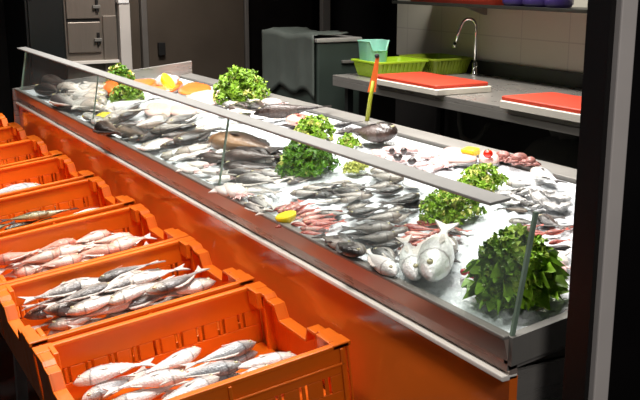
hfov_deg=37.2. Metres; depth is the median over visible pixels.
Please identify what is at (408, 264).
fish
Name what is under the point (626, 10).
trim
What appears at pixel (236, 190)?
squid
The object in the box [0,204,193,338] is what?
crate
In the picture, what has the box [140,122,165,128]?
fish
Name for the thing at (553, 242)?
red mullet
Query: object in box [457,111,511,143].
drain pipe
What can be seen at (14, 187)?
fish
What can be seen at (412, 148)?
cuttlefish
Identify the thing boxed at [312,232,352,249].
fish
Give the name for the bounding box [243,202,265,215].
fish
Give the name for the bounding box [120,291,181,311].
fish
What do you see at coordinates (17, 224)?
fish
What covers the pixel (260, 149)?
fish
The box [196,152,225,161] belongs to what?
fish
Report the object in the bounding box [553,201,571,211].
oyster
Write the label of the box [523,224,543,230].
red mullet
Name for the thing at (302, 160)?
parsley bunch
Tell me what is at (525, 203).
oyster
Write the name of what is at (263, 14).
wall
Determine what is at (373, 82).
stick
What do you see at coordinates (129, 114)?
fish
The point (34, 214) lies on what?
fish
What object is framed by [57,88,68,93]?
fish
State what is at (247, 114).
fish
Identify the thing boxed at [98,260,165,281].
fish
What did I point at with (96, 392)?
fish
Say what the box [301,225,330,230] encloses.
red mullet
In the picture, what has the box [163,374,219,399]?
fish
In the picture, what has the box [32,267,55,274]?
fish
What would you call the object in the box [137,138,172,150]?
fish
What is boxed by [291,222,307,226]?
red mullet
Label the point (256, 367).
fish
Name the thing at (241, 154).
fish
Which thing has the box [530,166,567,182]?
fish
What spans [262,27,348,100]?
plastic sheet
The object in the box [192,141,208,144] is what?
fish
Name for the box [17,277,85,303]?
fish
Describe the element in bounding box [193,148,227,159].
fish
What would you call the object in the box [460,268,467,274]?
radish
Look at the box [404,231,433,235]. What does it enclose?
red mullet
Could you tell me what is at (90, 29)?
tall cabinet
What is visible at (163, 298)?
fish
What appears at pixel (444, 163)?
cuttlefish
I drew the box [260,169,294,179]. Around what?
fish
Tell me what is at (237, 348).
fish
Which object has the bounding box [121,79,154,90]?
salmon fillet
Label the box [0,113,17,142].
crate
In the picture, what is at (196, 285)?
fish
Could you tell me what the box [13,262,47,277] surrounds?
fish
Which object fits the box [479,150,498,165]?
fillet
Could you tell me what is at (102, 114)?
lemon wedge
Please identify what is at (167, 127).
fish
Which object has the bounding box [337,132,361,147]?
lettuce
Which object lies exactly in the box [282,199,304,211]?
red mullet
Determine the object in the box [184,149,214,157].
squid
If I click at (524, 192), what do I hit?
oyster
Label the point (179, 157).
squid
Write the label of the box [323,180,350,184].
fish
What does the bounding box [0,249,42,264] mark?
fish
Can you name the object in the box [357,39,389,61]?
container
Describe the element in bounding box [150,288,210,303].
fish
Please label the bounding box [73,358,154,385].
fish
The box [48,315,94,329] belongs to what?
fish
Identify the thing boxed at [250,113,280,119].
fish
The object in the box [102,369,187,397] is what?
fish
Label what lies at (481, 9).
wall shelf
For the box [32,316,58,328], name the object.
fish
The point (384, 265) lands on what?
fish
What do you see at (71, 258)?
fish
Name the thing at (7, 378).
floor
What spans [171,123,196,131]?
fish
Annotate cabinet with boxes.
[63,0,118,79]
[271,35,361,114]
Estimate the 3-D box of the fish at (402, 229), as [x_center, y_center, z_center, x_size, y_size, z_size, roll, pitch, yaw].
[0.213,0.086,2.679,0.080,0.018,0.038,-7,15,-26]
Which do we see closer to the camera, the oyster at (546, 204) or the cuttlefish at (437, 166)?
the oyster at (546, 204)
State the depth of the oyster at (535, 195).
2.84 m
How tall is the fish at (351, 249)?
0.037 m
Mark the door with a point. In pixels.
(209, 34)
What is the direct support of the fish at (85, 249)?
on the fish
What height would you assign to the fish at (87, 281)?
0.049 m
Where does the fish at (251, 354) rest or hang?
in the crate at (322, 357)
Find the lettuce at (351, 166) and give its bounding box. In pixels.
[341,161,368,173]
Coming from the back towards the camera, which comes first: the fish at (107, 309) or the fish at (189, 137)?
the fish at (189, 137)
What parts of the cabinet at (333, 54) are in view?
lid, handle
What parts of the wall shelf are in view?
plate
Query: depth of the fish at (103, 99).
5.21 m
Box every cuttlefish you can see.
[367,149,392,157]
[382,146,408,153]
[387,156,407,162]
[399,144,428,151]
[408,161,429,167]
[414,153,438,158]
[424,164,443,170]
[427,159,456,167]
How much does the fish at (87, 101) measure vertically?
0.072 m
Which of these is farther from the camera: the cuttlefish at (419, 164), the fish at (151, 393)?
the cuttlefish at (419, 164)
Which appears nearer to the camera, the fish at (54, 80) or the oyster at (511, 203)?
the oyster at (511, 203)
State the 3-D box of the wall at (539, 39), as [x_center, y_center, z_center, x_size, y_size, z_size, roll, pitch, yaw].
[1.831,-1.022,4.901,0.120,3.100,5.020,-7,15,-28]
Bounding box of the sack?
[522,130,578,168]
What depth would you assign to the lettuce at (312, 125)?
3.88 m
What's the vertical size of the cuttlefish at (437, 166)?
0.021 m
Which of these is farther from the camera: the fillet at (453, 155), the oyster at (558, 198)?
the fillet at (453, 155)
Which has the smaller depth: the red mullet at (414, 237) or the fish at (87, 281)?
the red mullet at (414, 237)
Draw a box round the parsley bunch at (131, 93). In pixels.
[107,84,144,102]
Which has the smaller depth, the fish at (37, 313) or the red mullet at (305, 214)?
the red mullet at (305, 214)
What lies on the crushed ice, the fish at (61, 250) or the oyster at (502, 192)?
the oyster at (502, 192)
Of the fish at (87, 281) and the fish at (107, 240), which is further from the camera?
the fish at (107, 240)
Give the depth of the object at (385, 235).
2.62 m
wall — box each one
[0,0,396,123]
[4,0,66,121]
[129,0,311,77]
[395,0,587,153]
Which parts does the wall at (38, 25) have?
door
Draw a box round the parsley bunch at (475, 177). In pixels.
[457,163,508,192]
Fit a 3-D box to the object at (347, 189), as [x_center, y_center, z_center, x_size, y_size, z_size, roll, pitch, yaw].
[0.072,-0.031,3.115,0.154,0.036,0.071,10,17,36]
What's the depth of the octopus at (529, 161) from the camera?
3.18 m
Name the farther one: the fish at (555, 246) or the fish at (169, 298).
the fish at (169, 298)
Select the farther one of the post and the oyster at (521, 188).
the post
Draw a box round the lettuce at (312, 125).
[294,114,335,140]
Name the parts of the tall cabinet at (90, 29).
door, door, panel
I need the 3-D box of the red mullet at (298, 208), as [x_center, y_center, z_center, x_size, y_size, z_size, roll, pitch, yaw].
[-0.061,0.026,3.026,0.033,0.023,0.105,11,17,38]
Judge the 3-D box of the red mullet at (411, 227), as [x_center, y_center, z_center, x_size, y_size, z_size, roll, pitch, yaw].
[0.284,0.081,2.678,0.125,0.025,0.042,8,16,29]
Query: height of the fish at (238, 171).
0.039 m
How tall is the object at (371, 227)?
0.035 m
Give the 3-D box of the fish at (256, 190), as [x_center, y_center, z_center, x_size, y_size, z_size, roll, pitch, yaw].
[-0.195,-0.030,3.247,0.156,0.031,0.065,9,16,33]
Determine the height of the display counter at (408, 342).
1.232 m
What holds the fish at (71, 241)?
on the fish
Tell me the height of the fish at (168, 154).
0.047 m
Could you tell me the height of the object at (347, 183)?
0.021 m
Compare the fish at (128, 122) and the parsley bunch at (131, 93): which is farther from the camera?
the parsley bunch at (131, 93)
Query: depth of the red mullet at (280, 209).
3.02 m
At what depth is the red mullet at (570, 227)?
2.60 m
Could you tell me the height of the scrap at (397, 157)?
0.025 m
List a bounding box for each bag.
[502,0,523,5]
[522,0,545,6]
[544,0,573,7]
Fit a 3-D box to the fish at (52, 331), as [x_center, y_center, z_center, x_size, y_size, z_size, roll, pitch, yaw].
[-0.782,0.416,3.157,0.249,0.049,0.083,-7,15,-26]
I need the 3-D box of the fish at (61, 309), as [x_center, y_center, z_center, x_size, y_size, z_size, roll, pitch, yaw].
[-0.781,0.354,3.118,0.250,0.049,0.089,-3,14,-13]
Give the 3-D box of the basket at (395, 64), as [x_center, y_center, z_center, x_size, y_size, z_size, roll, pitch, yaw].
[0.446,-0.852,6.109,0.404,0.106,0.344,-7,15,-28]
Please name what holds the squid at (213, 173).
on the crushed ice
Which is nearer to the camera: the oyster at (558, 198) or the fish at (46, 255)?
the oyster at (558, 198)
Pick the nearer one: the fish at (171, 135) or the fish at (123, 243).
the fish at (123, 243)
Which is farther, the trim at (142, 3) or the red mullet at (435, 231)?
the trim at (142, 3)
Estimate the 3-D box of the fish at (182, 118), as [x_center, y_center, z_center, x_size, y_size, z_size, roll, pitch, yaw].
[-0.637,-0.398,4.591,0.096,0.049,0.266,10,17,37]
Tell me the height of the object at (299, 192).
0.030 m
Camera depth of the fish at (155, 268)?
3.36 m
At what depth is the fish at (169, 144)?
4.06 m
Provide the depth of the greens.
2.12 m
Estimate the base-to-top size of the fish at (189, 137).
0.060 m
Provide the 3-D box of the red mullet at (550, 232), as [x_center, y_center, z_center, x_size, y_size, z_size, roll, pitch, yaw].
[0.642,0.086,2.563,0.076,0.018,0.025,-4,14,-16]
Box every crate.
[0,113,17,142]
[0,124,37,164]
[0,137,62,185]
[0,155,94,224]
[0,176,135,265]
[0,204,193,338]
[0,236,254,399]
[32,281,353,399]
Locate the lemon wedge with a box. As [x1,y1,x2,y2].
[96,112,109,117]
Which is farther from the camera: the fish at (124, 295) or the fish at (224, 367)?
the fish at (124, 295)
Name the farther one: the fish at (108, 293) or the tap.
the tap
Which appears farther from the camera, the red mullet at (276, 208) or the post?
the post
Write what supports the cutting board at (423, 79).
on the cutting board at (477, 89)
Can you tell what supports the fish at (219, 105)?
on the crushed ice
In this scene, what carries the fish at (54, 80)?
on the crushed ice
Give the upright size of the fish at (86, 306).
0.050 m
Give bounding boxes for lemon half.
[160,73,174,88]
[275,210,295,222]
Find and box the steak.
[155,74,179,85]
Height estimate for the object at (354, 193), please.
0.029 m
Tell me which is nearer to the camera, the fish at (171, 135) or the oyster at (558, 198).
the oyster at (558, 198)
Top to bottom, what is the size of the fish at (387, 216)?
0.030 m
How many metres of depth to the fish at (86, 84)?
5.68 m
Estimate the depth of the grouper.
3.79 m
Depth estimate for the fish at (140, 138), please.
4.26 m
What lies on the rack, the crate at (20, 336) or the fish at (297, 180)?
the crate at (20, 336)
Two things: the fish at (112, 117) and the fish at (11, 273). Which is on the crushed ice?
the fish at (112, 117)
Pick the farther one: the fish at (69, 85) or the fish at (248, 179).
the fish at (69, 85)
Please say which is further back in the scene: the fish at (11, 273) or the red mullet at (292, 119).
the red mullet at (292, 119)
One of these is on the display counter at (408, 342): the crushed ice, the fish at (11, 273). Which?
the crushed ice
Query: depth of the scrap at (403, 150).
3.45 m
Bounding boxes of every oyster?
[495,190,516,195]
[500,199,519,206]
[506,192,526,203]
[511,187,524,191]
[516,187,531,195]
[520,200,534,206]
[527,204,541,209]
[528,189,544,203]
[537,198,556,210]
[539,189,555,195]
[544,193,571,203]
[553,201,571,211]
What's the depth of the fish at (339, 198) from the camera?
3.08 m
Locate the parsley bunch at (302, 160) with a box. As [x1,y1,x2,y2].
[274,135,340,179]
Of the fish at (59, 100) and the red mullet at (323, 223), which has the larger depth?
the fish at (59, 100)
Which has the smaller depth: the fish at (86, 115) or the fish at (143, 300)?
the fish at (143, 300)
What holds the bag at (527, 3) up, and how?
on the wall shelf
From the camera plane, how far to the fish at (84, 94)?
5.29 m
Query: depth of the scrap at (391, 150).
3.48 m
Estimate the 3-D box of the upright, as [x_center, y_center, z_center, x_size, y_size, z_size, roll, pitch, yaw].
[0.045,-1.885,8.519,0.160,3.090,0.140,-7,15,-28]
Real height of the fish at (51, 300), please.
0.048 m
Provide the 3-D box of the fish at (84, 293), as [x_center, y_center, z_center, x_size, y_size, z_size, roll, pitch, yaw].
[-0.784,0.311,3.110,0.249,0.048,0.083,-10,17,-35]
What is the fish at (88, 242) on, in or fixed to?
on the fish
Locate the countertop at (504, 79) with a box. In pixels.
[333,59,582,135]
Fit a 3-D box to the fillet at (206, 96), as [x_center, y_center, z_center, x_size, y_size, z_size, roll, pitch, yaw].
[-0.612,-0.543,5.071,0.208,0.052,0.476,-1,14,-5]
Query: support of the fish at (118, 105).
on the crushed ice
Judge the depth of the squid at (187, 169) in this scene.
3.61 m
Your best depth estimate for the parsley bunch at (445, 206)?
2.73 m
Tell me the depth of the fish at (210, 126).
4.24 m
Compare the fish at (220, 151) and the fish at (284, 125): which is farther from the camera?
the fish at (284, 125)
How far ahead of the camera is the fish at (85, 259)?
3.56 m
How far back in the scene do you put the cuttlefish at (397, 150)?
3.56 m
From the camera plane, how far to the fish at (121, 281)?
3.16 m
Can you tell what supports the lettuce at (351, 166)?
on the crushed ice
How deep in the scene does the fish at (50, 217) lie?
4.36 m
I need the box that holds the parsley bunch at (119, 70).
[103,63,134,84]
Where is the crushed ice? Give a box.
[24,78,575,332]
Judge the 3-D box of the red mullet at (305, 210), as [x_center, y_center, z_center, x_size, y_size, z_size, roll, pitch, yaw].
[-0.035,0.036,2.970,0.087,0.019,0.028,-8,16,-30]
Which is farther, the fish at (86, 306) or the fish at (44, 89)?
the fish at (44, 89)
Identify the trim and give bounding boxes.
[138,0,249,70]
[588,0,637,399]
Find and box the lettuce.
[212,65,270,104]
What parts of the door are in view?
handle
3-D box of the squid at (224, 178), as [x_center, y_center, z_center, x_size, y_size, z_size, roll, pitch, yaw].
[-0.354,-0.077,3.457,0.123,0.026,0.060,1,14,4]
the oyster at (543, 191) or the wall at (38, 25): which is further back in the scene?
the wall at (38, 25)
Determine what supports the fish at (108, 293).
on the fish at (61, 309)
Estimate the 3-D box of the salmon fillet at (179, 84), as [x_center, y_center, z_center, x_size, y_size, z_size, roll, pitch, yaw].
[-0.904,-0.666,5.581,0.199,0.055,0.422,1,14,2]
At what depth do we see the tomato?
3.23 m
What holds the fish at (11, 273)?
in the crate at (114, 221)
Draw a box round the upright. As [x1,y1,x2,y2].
[320,0,329,30]
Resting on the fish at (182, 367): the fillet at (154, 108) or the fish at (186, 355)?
the fish at (186, 355)
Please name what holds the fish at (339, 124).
on the crushed ice
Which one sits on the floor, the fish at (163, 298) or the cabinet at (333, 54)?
the cabinet at (333, 54)
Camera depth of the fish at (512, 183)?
2.97 m
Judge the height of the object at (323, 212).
0.026 m
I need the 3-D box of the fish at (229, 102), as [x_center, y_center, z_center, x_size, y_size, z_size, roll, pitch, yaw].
[-0.477,-0.497,4.856,0.211,0.036,0.078,13,19,43]
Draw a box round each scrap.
[389,147,394,154]
[393,153,402,160]
[400,147,406,154]
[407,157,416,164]
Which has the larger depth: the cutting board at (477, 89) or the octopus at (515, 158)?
the cutting board at (477, 89)
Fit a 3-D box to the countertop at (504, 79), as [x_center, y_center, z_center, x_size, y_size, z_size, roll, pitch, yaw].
[1.411,0.003,4.840,0.896,1.135,3.900,-7,15,-28]
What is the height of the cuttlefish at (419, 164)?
0.020 m
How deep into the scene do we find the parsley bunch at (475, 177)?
2.96 m
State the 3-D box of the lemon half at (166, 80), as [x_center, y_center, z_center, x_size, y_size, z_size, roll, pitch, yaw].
[-0.852,-0.665,5.306,0.076,0.086,0.098,6,15,23]
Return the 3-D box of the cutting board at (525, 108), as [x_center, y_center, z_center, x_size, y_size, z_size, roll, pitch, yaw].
[1.182,-0.427,4.477,0.352,0.039,0.626,-7,15,-28]
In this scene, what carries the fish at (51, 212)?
on the fish at (50, 217)
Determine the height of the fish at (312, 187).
0.019 m
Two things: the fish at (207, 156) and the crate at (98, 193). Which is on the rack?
the crate at (98, 193)
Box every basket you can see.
[351,56,428,76]
[399,53,473,74]
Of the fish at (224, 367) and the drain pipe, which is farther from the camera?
the drain pipe
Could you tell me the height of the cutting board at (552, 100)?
0.020 m
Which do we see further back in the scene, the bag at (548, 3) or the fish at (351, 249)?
the bag at (548, 3)
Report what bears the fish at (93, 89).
on the crushed ice
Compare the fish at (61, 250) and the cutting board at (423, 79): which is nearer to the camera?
the fish at (61, 250)
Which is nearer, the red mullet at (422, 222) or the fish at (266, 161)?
the red mullet at (422, 222)
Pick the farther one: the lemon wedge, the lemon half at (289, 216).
the lemon wedge
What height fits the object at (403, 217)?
0.028 m
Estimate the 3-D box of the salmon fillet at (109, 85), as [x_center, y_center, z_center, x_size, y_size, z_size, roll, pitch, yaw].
[-1.248,-0.667,5.680,0.096,0.069,0.430,-2,14,-8]
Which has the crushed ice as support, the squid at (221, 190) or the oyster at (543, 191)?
the oyster at (543, 191)
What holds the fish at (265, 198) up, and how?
on the crushed ice
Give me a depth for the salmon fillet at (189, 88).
5.33 m
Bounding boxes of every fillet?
[103,80,118,97]
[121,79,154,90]
[144,102,171,119]
[151,80,182,92]
[171,105,196,116]
[178,82,211,96]
[188,90,223,104]
[439,147,477,165]
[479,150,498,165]
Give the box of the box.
[410,0,503,4]
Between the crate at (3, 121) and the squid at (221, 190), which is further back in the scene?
the crate at (3, 121)
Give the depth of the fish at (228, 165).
3.54 m
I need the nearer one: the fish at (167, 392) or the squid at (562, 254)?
the squid at (562, 254)
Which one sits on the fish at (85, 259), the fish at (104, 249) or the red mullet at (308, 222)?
the fish at (104, 249)
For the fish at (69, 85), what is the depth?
5.77 m
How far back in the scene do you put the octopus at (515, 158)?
3.21 m
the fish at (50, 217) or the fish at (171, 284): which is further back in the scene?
the fish at (50, 217)
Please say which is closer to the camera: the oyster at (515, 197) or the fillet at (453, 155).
the oyster at (515, 197)
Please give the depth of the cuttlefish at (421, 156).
3.43 m
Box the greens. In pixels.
[461,223,569,312]
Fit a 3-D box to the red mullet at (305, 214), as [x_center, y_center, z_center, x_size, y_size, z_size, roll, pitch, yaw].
[-0.023,0.042,2.933,0.093,0.021,0.029,-7,15,-26]
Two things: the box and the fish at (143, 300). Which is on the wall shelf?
the box
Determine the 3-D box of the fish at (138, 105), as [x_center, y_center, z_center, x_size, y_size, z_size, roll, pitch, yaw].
[-1.053,-0.497,5.051,0.081,0.056,0.287,11,17,38]
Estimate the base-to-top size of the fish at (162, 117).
0.052 m
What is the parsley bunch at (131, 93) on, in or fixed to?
on the crushed ice
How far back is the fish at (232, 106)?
4.68 m
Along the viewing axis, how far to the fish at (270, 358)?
2.63 m
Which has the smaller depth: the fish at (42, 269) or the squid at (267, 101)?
the fish at (42, 269)
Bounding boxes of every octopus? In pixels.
[496,150,511,162]
[503,152,527,166]
[519,156,540,166]
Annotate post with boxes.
[115,0,132,69]
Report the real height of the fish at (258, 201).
0.027 m
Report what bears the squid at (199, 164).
on the crushed ice
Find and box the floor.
[0,333,44,399]
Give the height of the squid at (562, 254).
0.029 m
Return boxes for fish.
[0,183,40,193]
[0,210,48,222]
[0,220,14,228]
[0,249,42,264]
[0,254,34,273]
[3,269,15,277]
[4,217,47,229]
[9,249,54,265]
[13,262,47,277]
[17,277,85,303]
[22,295,81,310]
[24,306,53,319]
[30,238,76,253]
[30,253,81,269]
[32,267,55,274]
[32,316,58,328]
[34,82,65,95]
[36,217,58,222]
[38,207,78,218]
[40,282,109,309]
[41,74,64,86]
[43,301,77,316]
[47,318,101,335]
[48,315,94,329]
[49,93,88,109]
[54,240,97,257]
[56,82,80,92]
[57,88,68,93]
[60,277,104,288]
[62,90,104,99]
[64,300,131,322]
[66,310,133,329]
[67,87,107,95]
[67,294,112,315]
[72,96,101,110]
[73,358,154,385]
[74,207,98,213]
[75,229,110,243]
[75,242,101,247]
[77,81,105,88]
[78,248,90,258]
[78,257,97,262]
[79,244,119,256]
[82,112,95,120]
[82,366,146,399]
[84,232,132,245]
[89,104,117,112]
[90,270,141,297]
[91,115,113,124]
[92,120,125,135]
[96,95,106,104]
[96,99,140,112]
[98,108,121,120]
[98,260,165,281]
[101,98,159,110]
[102,291,116,295]
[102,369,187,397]
[104,105,146,123]
[108,277,169,304]
[110,233,155,251]
[111,381,187,399]
[112,303,159,313]
[114,121,139,127]
[116,125,156,141]
[118,109,147,119]
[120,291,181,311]
[126,346,200,379]
[127,363,207,381]
[128,134,139,141]
[130,263,190,284]
[135,113,167,125]
[138,131,170,140]
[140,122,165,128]
[143,268,161,270]
[144,277,215,293]
[146,266,209,294]
[150,122,198,133]
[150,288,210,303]
[154,296,168,302]
[159,131,186,138]
[159,360,241,385]
[160,140,181,148]
[160,146,211,158]
[161,372,239,398]
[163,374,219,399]
[166,110,207,123]
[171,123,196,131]
[174,128,225,144]
[175,143,210,154]
[179,340,255,370]
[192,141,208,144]
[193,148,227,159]
[194,121,238,129]
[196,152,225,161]
[202,167,253,176]
[213,104,227,108]
[220,349,257,362]
[222,100,237,106]
[223,160,275,169]
[224,148,279,161]
[224,154,274,163]
[228,104,252,110]
[233,108,246,112]
[234,101,255,110]
[235,173,288,186]
[238,351,295,368]
[239,364,267,373]
[240,113,265,119]
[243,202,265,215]
[245,168,286,173]
[245,186,281,195]
[247,100,265,110]
[248,147,282,155]
[248,196,272,210]
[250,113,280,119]
[253,102,331,119]
[257,194,282,209]
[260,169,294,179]
[272,158,280,162]
[275,124,296,127]
[287,176,319,183]
[302,185,332,189]
[310,198,338,204]
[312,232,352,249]
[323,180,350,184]
[325,197,343,202]
[325,240,366,256]
[333,121,362,127]
[335,121,397,142]
[346,201,373,210]
[366,248,397,276]
[391,226,407,233]
[395,234,421,280]
[402,180,430,189]
[412,219,458,281]
[448,228,471,236]
[494,207,527,212]
[507,180,543,187]
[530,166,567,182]
[537,214,572,229]
[550,245,570,248]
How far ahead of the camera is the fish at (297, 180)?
3.35 m
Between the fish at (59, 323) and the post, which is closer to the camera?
the fish at (59, 323)
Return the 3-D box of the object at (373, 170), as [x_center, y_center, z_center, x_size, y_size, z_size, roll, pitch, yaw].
[0.228,-0.097,3.278,0.141,0.033,0.066,12,18,41]
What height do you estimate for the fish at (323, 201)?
0.017 m
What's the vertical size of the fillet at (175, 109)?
0.042 m
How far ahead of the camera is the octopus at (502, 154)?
3.27 m
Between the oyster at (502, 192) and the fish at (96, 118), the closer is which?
the oyster at (502, 192)
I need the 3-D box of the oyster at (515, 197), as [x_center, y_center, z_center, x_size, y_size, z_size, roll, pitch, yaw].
[0.592,-0.005,2.862,0.054,0.029,0.073,-11,17,-38]
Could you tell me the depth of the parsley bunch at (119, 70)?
5.83 m
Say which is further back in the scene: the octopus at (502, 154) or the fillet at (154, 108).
the fillet at (154, 108)
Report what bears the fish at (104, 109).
on the crushed ice
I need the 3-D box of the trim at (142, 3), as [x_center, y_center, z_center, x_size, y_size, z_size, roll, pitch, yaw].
[-1.109,-1.543,8.356,0.995,2.500,0.150,-7,15,-28]
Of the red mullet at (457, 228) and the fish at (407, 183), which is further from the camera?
the fish at (407, 183)
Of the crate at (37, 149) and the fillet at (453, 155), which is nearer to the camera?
the fillet at (453, 155)
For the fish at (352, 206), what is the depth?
2.92 m
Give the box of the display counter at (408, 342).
[12,47,576,399]
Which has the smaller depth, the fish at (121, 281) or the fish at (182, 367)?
the fish at (182, 367)
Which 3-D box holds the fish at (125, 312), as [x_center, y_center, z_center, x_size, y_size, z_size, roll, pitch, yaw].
[-0.682,0.382,3.039,0.249,0.045,0.083,-4,14,-17]
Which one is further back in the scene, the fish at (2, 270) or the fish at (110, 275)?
the fish at (2, 270)
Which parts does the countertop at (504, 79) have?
leg, leg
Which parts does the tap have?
spout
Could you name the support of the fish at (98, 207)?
in the crate at (98, 193)
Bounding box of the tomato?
[483,149,492,157]
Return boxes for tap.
[452,17,478,75]
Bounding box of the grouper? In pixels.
[208,131,283,153]
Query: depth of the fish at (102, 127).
4.44 m
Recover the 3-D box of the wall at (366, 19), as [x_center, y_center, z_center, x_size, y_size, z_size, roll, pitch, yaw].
[-2.340,-1.823,8.240,8.400,3.100,0.150,-7,15,-28]
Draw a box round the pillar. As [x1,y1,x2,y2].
[562,0,639,399]
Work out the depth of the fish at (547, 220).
2.63 m
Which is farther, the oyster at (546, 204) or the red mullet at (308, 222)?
the red mullet at (308, 222)
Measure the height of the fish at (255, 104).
0.044 m
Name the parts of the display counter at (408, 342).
panel, rail, glass guard, panel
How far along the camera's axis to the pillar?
1.84 m
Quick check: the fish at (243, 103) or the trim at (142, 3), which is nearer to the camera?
the fish at (243, 103)
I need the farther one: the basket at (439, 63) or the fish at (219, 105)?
the basket at (439, 63)
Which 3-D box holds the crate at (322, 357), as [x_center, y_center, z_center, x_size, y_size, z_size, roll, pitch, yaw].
[-0.361,0.493,2.641,0.734,0.285,0.578,-7,15,-28]
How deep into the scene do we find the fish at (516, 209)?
2.79 m
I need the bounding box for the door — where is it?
[146,0,244,79]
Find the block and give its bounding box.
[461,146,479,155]
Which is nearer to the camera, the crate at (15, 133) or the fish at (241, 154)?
the fish at (241, 154)
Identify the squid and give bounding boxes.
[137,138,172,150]
[168,153,189,160]
[175,166,200,173]
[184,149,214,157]
[184,161,216,168]
[197,168,219,175]
[206,175,235,182]
[208,186,247,197]
[215,183,254,199]
[262,98,287,104]
[557,250,570,271]
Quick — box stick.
[365,54,378,120]
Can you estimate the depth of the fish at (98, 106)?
5.06 m
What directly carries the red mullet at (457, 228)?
on the crushed ice
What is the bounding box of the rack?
[13,354,28,399]
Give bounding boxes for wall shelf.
[392,0,586,14]
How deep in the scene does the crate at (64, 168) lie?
5.00 m
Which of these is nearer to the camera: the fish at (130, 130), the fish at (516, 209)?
the fish at (516, 209)
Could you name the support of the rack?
on the floor
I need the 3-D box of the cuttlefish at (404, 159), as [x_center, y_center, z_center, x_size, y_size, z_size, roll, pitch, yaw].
[0.286,-0.147,3.438,0.062,0.021,0.112,-11,17,-38]
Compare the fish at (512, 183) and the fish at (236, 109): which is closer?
the fish at (512, 183)
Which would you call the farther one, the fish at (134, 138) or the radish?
the fish at (134, 138)
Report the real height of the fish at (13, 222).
0.041 m
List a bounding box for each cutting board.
[377,72,487,88]
[377,79,491,95]
[500,100,579,122]
[502,92,581,113]
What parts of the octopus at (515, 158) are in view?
arm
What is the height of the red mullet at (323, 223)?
0.025 m
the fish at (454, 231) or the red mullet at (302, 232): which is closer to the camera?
the fish at (454, 231)
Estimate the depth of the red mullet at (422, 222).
2.74 m
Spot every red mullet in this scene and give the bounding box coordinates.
[265,207,278,211]
[277,201,297,213]
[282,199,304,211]
[286,114,306,125]
[291,202,314,212]
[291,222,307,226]
[296,207,319,214]
[299,209,324,217]
[299,230,327,234]
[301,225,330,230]
[302,213,335,221]
[303,216,335,224]
[310,219,345,227]
[400,234,429,240]
[403,223,439,231]
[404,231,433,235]
[416,220,446,225]
[428,229,439,235]
[455,227,472,231]
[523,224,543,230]
[544,227,570,235]
[549,239,571,244]
[550,226,572,228]
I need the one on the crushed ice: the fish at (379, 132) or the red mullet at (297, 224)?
the fish at (379, 132)
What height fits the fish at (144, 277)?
0.049 m
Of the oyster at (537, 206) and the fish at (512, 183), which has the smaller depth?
the oyster at (537, 206)
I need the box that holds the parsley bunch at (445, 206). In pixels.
[419,189,486,225]
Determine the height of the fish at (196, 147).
0.049 m
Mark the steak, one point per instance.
(175, 78)

